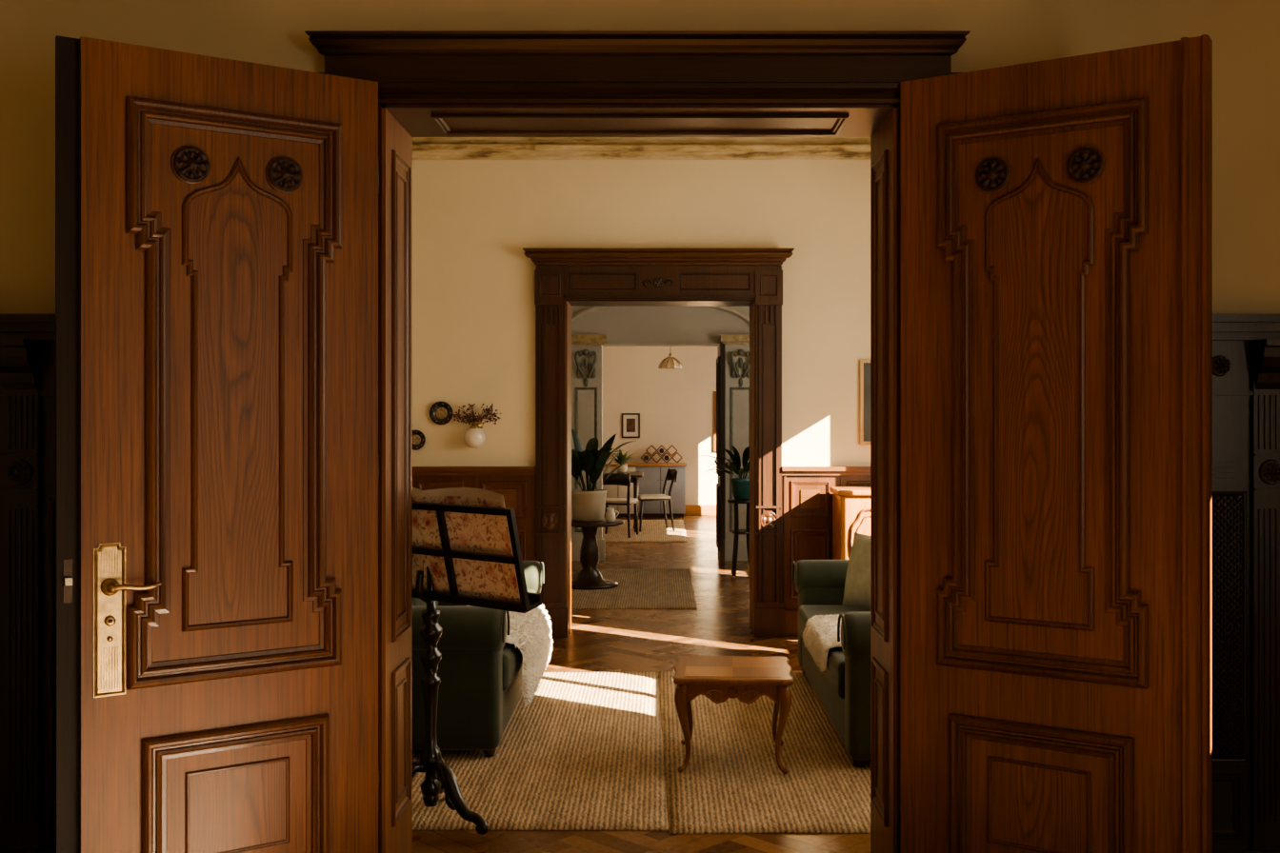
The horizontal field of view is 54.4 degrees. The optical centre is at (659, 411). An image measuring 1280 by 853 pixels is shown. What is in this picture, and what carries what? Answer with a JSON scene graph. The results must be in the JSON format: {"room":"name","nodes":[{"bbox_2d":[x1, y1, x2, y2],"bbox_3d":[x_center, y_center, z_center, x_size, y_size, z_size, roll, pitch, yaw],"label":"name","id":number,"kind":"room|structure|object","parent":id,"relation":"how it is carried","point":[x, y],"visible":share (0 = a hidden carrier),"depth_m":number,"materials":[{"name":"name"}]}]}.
{"room":"hallway","nodes":[
{"label":"hallway","id":0,"kind":"room"},
{"bbox_2d":[0,0,1279,314],"bbox_3d":[0.040,-0.250,4.165,6.080,3.600,0.370,0,0,0],"label":"wall","id":1,"kind":"structure","parent":0,"point":[1245,34],"depth_m":3.98,"materials":[{"name":"paint"}]},
{"bbox_2d":[0,314,55,852],"bbox_3d":[-2.055,0.623,3.922,1.890,1.855,0.115,0,0,0],"label":"wainscoting","id":2,"kind":"structure","parent":1,"relation":"attached to","point":[27,341],"depth_m":3.94,"materials":[{"name":"brown wood"}]},
{"bbox_2d":[55,35,379,852],"bbox_3d":[-1.269,0.253,3.670,0.924,2.575,0.124,0,0,-35],"label":"door","id":3,"kind":"structure","parent":1,"relation":"in","point":[217,457],"depth_m":3.62,"materials":[{"name":"brown wood"}]},
{"bbox_2d":[304,30,970,852],"bbox_3d":[-0.068,0.180,4.133,2.085,2.740,0.495,0,0,0],"label":"door frame","id":4,"kind":"structure","parent":1,"relation":"attached to","point":[431,83],"depth_m":3.95,"materials":[{"name":"brown wood"}]},
{"bbox_2d":[412,137,870,159],"bbox_3d":[-0.100,-1.855,6.475,5.000,0.230,4.250,0,0,0],"label":"ceiling","id":5,"kind":"structure","parent":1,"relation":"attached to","point":[423,148],"depth_m":8.53,"materials":[{"name":"brown wood"}]},
{"bbox_2d":[900,34,1212,852],"bbox_3d":[1.141,0.253,3.691,0.908,2.575,0.095,0,0,32],"label":"door","id":6,"kind":"structure","parent":1,"relation":"in","point":[1056,455],"depth_m":3.64,"materials":[{"name":"brown wood"}]},
{"bbox_2d":[1212,314,1279,852],"bbox_3d":[1.990,0.623,3.922,2.020,1.855,0.115,0,0,0],"label":"wainscoting","id":7,"kind":"structure","parent":1,"relation":"attached to","point":[1246,348],"depth_m":3.95,"materials":[{"name":"brown wood"}]},
{"bbox_2d":[412,160,870,466],"bbox_3d":[-0.100,-0.250,8.775,5.000,3.600,0.350,0,0,0],"label":"wall","id":8,"kind":"structure","parent":0,"point":[473,307],"depth_m":8.60,"materials":[{"name":"beige paint"}]},
{"bbox_2d":[412,429,425,450],"bbox_3d":[-1.684,0.197,8.583,0.140,0.140,0.030,0,0,0],"label":"wall plate","id":9,"kind":"object","parent":8,"relation":"attached to","point":[418,437],"depth_m":8.58,"materials":[{"name":"black ceramic"}]},
{"bbox_2d":[429,401,453,424],"bbox_3d":[-1.507,0.013,8.583,0.164,0.164,0.030,0,0,0],"label":"wall plate","id":10,"kind":"object","parent":8,"relation":"attached to","point":[440,412],"depth_m":8.58,"materials":[{"name":"black ceramic"}]},
{"bbox_2d":[412,466,535,560],"bbox_3d":[-1.730,0.965,8.565,1.740,1.170,0.070,0,0,0],"label":"wainscoting","id":11,"kind":"structure","parent":8,"relation":"attached to","point":[516,484],"depth_m":8.57,"materials":[{"name":"brown wood"}]},
{"bbox_2d":[463,420,485,448],"bbox_3d":[-1.263,0.157,8.513,0.148,0.194,0.174,0,0,0],"label":"wall sconce","id":12,"kind":"object","parent":8,"relation":"attached to","point":[474,437],"visible":1,"depth_m":8.45,"materials":[{"name":"glass"}]},
{"bbox_2d":[452,403,500,424],"bbox_3d":[-1.253,0.020,8.513,0.331,0.147,0.120,0,0,0],"label":"dried flowers","id":13,"kind":"object","parent":12,"relation":"on","point":[469,416],"visible":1,"depth_m":8.51,"materials":[{"name":"brown plant"}]},
{"bbox_2d":[522,248,794,638],"bbox_3d":[-0.010,0.219,8.720,1.850,2.662,0.520,0,0,0],"label":"door frame","id":14,"kind":"structure","parent":8,"relation":"attached to","point":[565,279],"depth_m":8.55,"materials":[{"name":"brown wood"}]},
{"bbox_2d":[781,466,870,637],"bbox_3d":[1.620,0.965,8.565,1.560,1.170,0.070,0,0,0],"label":"panelling","id":15,"kind":"object","parent":8,"relation":"attached to","point":[807,497],"depth_m":8.57,"materials":[{"name":"brown wood"}]},
{"bbox_2d":[860,360,870,444],"bbox_3d":[1.640,-0.062,8.583,0.520,0.585,0.030,0,0,0],"label":"framed picture","id":16,"kind":"object","parent":8,"relation":"attached to","point":[865,365],"visible":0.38,"depth_m":8.58,"materials":[{"name":"brown wood"}]},
{"bbox_2d":[412,515,870,852],"bbox_3d":[0.000,1.600,8.050,6.300,0.100,21.400,0,0,0],"label":"floor","id":17,"kind":"structure","parent":0,"point":[598,640],"depth_m":8.18,"materials":[{"name":"brown wood"}]},
{"bbox_2d":[412,671,668,831],"bbox_3d":[-0.957,1.542,5.990,1.977,0.013,2.794,0,0,0],"label":"jute rug","id":18,"kind":"object","parent":17,"relation":"on","point":[586,753],"visible":0.44,"depth_m":5.39,"materials":[{"name":"beige wicker"}]},
{"bbox_2d":[412,501,542,835],"bbox_3d":[-0.885,0.931,4.630,0.505,1.194,1.020,0,0,-36],"label":"music stand","id":19,"kind":"object","parent":18,"relation":"on","point":[440,778],"visible":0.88,"depth_m":4.58,"materials":[{"name":"black paint"}]},
{"bbox_2d":[412,487,519,601],"bbox_3d":[-0.860,0.478,4.641,0.900,0.404,0.123,0,0,38],"label":"book","id":20,"kind":"object","parent":19,"relation":"on","point":[482,533],"visible":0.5,"depth_m":4.50,"materials":[{"name":"paper"}]},
{"bbox_2d":[412,560,544,757],"bbox_3d":[-1.146,1.167,6.390,0.948,0.734,1.925,0,0,0],"label":"sofa","id":21,"kind":"object","parent":18,"relation":"on","point":[480,688],"visible":0.32,"depth_m":5.47,"materials":[{"name":"fabric"}]},
{"bbox_2d":[504,604,553,706],"bbox_3d":[-0.821,1.205,6.333,0.509,0.406,1.202,0,0,0],"label":"sheepskin throw","id":22,"kind":"object","parent":21,"relation":"on","point":[530,631],"visible":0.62,"depth_m":6.06,"materials":[{"name":"fur"}]},
{"bbox_2d":[571,568,697,609],"bbox_3d":[-0.256,1.542,10.973,1.101,0.013,2.458,0,0,0],"label":"jute rug","id":23,"kind":"object","parent":17,"relation":"on","point":[637,589],"visible":0.82,"depth_m":10.59,"materials":[{"name":"beige wicker"}]},
{"bbox_2d":[571,518,624,589],"bbox_3d":[-0.620,1.248,10.950,0.620,0.572,0.620,0,0,0],"label":"round pedestal table","id":24,"kind":"object","parent":23,"relation":"on","point":[589,577],"visible":0.77,"depth_m":10.88,"materials":[{"name":"brown wood"}]},
{"bbox_2d":[571,428,636,521],"bbox_3d":[-0.719,0.550,10.984,0.787,0.822,0.893,0,0,39],"label":"plant","id":25,"kind":"object","parent":24,"relation":"on","point":[589,505],"visible":0.88,"depth_m":10.83,"materials":[{"name":"green plant"}]},
{"bbox_2d":[605,507,619,522],"bbox_3d":[-0.423,0.898,10.795,0.107,0.125,0.090,0,0,35],"label":"milk jug","id":26,"kind":"object","parent":24,"relation":"on","point":[610,516],"visible":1,"depth_m":10.77,"materials":[{"name":"white ceramic"}]},
{"bbox_2d":[602,462,686,518],"bbox_3d":[-0.240,1.160,18.315,1.260,0.780,0.490,0,0,0],"label":"sideboard","id":27,"kind":"object","parent":17,"relation":"on","point":[652,481],"visible":0.52,"depth_m":18.10,"materials":[{"name":"beige paint"}]},
{"bbox_2d":[640,444,682,463],"bbox_3d":[0.025,0.630,18.280,0.610,0.265,0.240,0,0,0],"label":"wine rack","id":28,"kind":"object","parent":27,"relation":"on","point":[661,450],"visible":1,"depth_m":18.23,"materials":[{"name":"brown wood"}]},
{"bbox_2d":[602,520,687,542],"bbox_3d":[-0.486,1.542,16.201,1.643,0.013,3.012,0,0,0],"label":"jute rug","id":29,"kind":"object","parent":17,"relation":"on","point":[651,530],"visible":0.45,"depth_m":15.74,"materials":[{"name":"beige wicker"}]},
{"bbox_2d":[602,473,638,538],"bbox_3d":[-0.532,1.141,15.295,0.440,0.790,0.538,0,0,12],"label":"dining chair","id":30,"kind":"object","parent":29,"relation":"on","point":[618,479],"visible":0.66,"depth_m":15.10,"materials":[{"name":"brown wood"}]},
{"bbox_2d":[602,471,643,532],"bbox_3d":[-0.735,1.172,16.250,1.030,0.724,1.000,0,0,0],"label":"dining table","id":31,"kind":"object","parent":29,"relation":"on","point":[634,475],"visible":0.33,"depth_m":15.83,"materials":[{"name":"brown wood"}]},
{"bbox_2d":[610,448,634,473],"bbox_3d":[-0.494,0.647,16.313,0.406,0.324,0.369,0,0,0],"label":"potted flowering plant","id":32,"kind":"object","parent":31,"relation":"on","point":[622,459],"visible":0.79,"depth_m":16.25,"materials":[{"name":"green plant"}]},
{"bbox_2d":[633,468,678,531],"bbox_3d":[-0.045,1.141,16.112,0.538,0.790,0.440,0,0,-12],"label":"dining chair","id":33,"kind":"object","parent":29,"relation":"on","point":[671,474],"visible":0.89,"depth_m":15.95,"materials":[{"name":"brown wood"}]},
{"bbox_2d":[727,499,749,576],"bbox_3d":[0.775,1.185,11.700,0.280,0.710,0.280,0,0,0],"label":"plant stand","id":34,"kind":"object","parent":17,"relation":"on","point":[736,532],"visible":0.77,"depth_m":11.63,"materials":[{"name":"brown wood"}]},
{"bbox_2d":[698,445,749,499],"bbox_3d":[0.758,0.571,11.695,0.854,0.516,0.826,0,0,0],"label":"potted trailing plant","id":35,"kind":"object","parent":34,"relation":"on","point":[740,486],"visible":0.73,"depth_m":11.60,"materials":[{"name":"green plant"}]},
{"bbox_2d":[658,670,870,834],"bbox_3d":[0.944,1.542,5.980,1.911,0.013,2.854,0,0,0],"label":"jute rug","id":36,"kind":"object","parent":17,"relation":"on","point":[732,781],"visible":0.29,"depth_m":5.28,"materials":[{"name":"beige wicker"}]},
{"bbox_2d":[671,655,794,774],"bbox_3d":[0.320,1.331,5.490,0.526,0.406,0.526,0,0,2],"label":"side table","id":37,"kind":"object","parent":36,"relation":"on","point":[746,679],"visible":1,"depth_m":5.28,"materials":[{"name":"brown wood"}]},
{"bbox_2d":[791,560,870,767],"bbox_3d":[1.246,1.167,6.330,0.948,0.734,2.125,0,0,0],"label":"sofa","id":38,"kind":"object","parent":36,"relation":"on","point":[844,690],"visible":0.32,"depth_m":5.62,"materials":[{"name":"fabric"}]},
{"bbox_2d":[802,614,843,672],"bbox_3d":[0.920,1.138,6.133,0.394,0.190,0.861,0,0,0],"label":"sheepskin throw","id":39,"kind":"object","parent":38,"relation":"on","point":[820,632],"visible":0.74,"depth_m":6.06,"materials":[{"name":"white fur"}]},
{"bbox_2d":[841,532,870,608],"bbox_3d":[1.190,0.890,6.860,0.181,0.408,0.424,0,0,-35],"label":"cushion","id":40,"kind":"object","parent":38,"relation":"on","point":[857,585],"visible":0.41,"depth_m":6.88,"materials":[{"name":"green fabric"}]},
{"bbox_2d":[829,486,870,559],"bbox_3d":[1.565,1.036,8.305,0.810,1.042,0.430,0,0,0],"label":"writing bureau","id":41,"kind":"object","parent":17,"relation":"on","point":[850,505],"visible":0.06,"depth_m":8.12,"materials":[{"name":"brown wood"}]},
{"bbox_2d":[602,346,717,504],"bbox_3d":[-0.100,-0.250,18.675,5.000,3.600,0.150,0,0,0],"label":"wall","id":42,"kind":"structure","parent":0,"point":[674,407],"depth_m":18.60,"materials":[{"name":"paint"}]},
{"bbox_2d":[621,413,639,438],"bbox_3d":[-0.435,0.215,18.587,0.270,0.370,0.025,0,0,0],"label":"framed print","id":43,"kind":"object","parent":42,"relation":"attached to","point":[630,422],"visible":1,"depth_m":18.59,"materials":[{"name":"brown wood"}]},
{"bbox_2d":[683,504,716,515],"bbox_3d":[-0.100,1.475,18.585,5.000,0.150,0.030,0,0,0],"label":"baseboard","id":44,"kind":"structure","parent":42,"relation":"attached to","point":[690,510],"depth_m":18.57,"materials":[{"name":"brown wood"}]},
{"bbox_2d":[713,391,716,451],"bbox_3d":[1.075,0.150,18.585,0.550,0.900,0.030,0,0,0],"label":"framed picture","id":45,"kind":"object","parent":42,"relation":"attached to","point":[714,392],"visible":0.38,"depth_m":18.57,"materials":[{"name":"brown wood"}]},
{"bbox_2d":[571,306,749,539],"bbox_3d":[-0.100,-0.250,13.100,5.000,3.600,0.200,0,0,0],"label":"wall","id":46,"kind":"structure","parent":0,"point":[620,324],"depth_m":13.00,"materials":[{"name":"grey paint"}]},
{"bbox_2d":[571,306,749,560],"bbox_3d":[0.015,0.170,12.910,2.100,2.760,0.180,0,0,0],"label":"pilasters","id":47,"kind":"object","parent":46,"relation":"attached to","point":[586,349],"visible":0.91,"depth_m":12.90,"materials":[{"name":"paint"}]},
{"bbox_2d":[714,343,724,566],"bbox_3d":[0.593,0.435,12.680,0.105,2.210,0.600,0,0,0],"label":"door","id":48,"kind":"structure","parent":46,"relation":"in","point":[720,360],"depth_m":12.38,"materials":[{"name":"brown wood"}]},
{"bbox_3d":[0.000,-2.060,8.050,6.300,0.180,21.400,0,0,0],"label":"ceiling","id":49,"kind":"structure","parent":0,"visible":0},
{"bbox_2d":[658,353,682,369],"bbox_3d":[0.135,-1.259,16.000,0.311,1.421,0.296,0,0,0],"label":"pendant lamp","id":50,"kind":"object","parent":49,"relation":"hanging from","point":[670,362],"visible":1,"depth_m":15.91,"materials":[{"name":"gold metal"}]}
]}

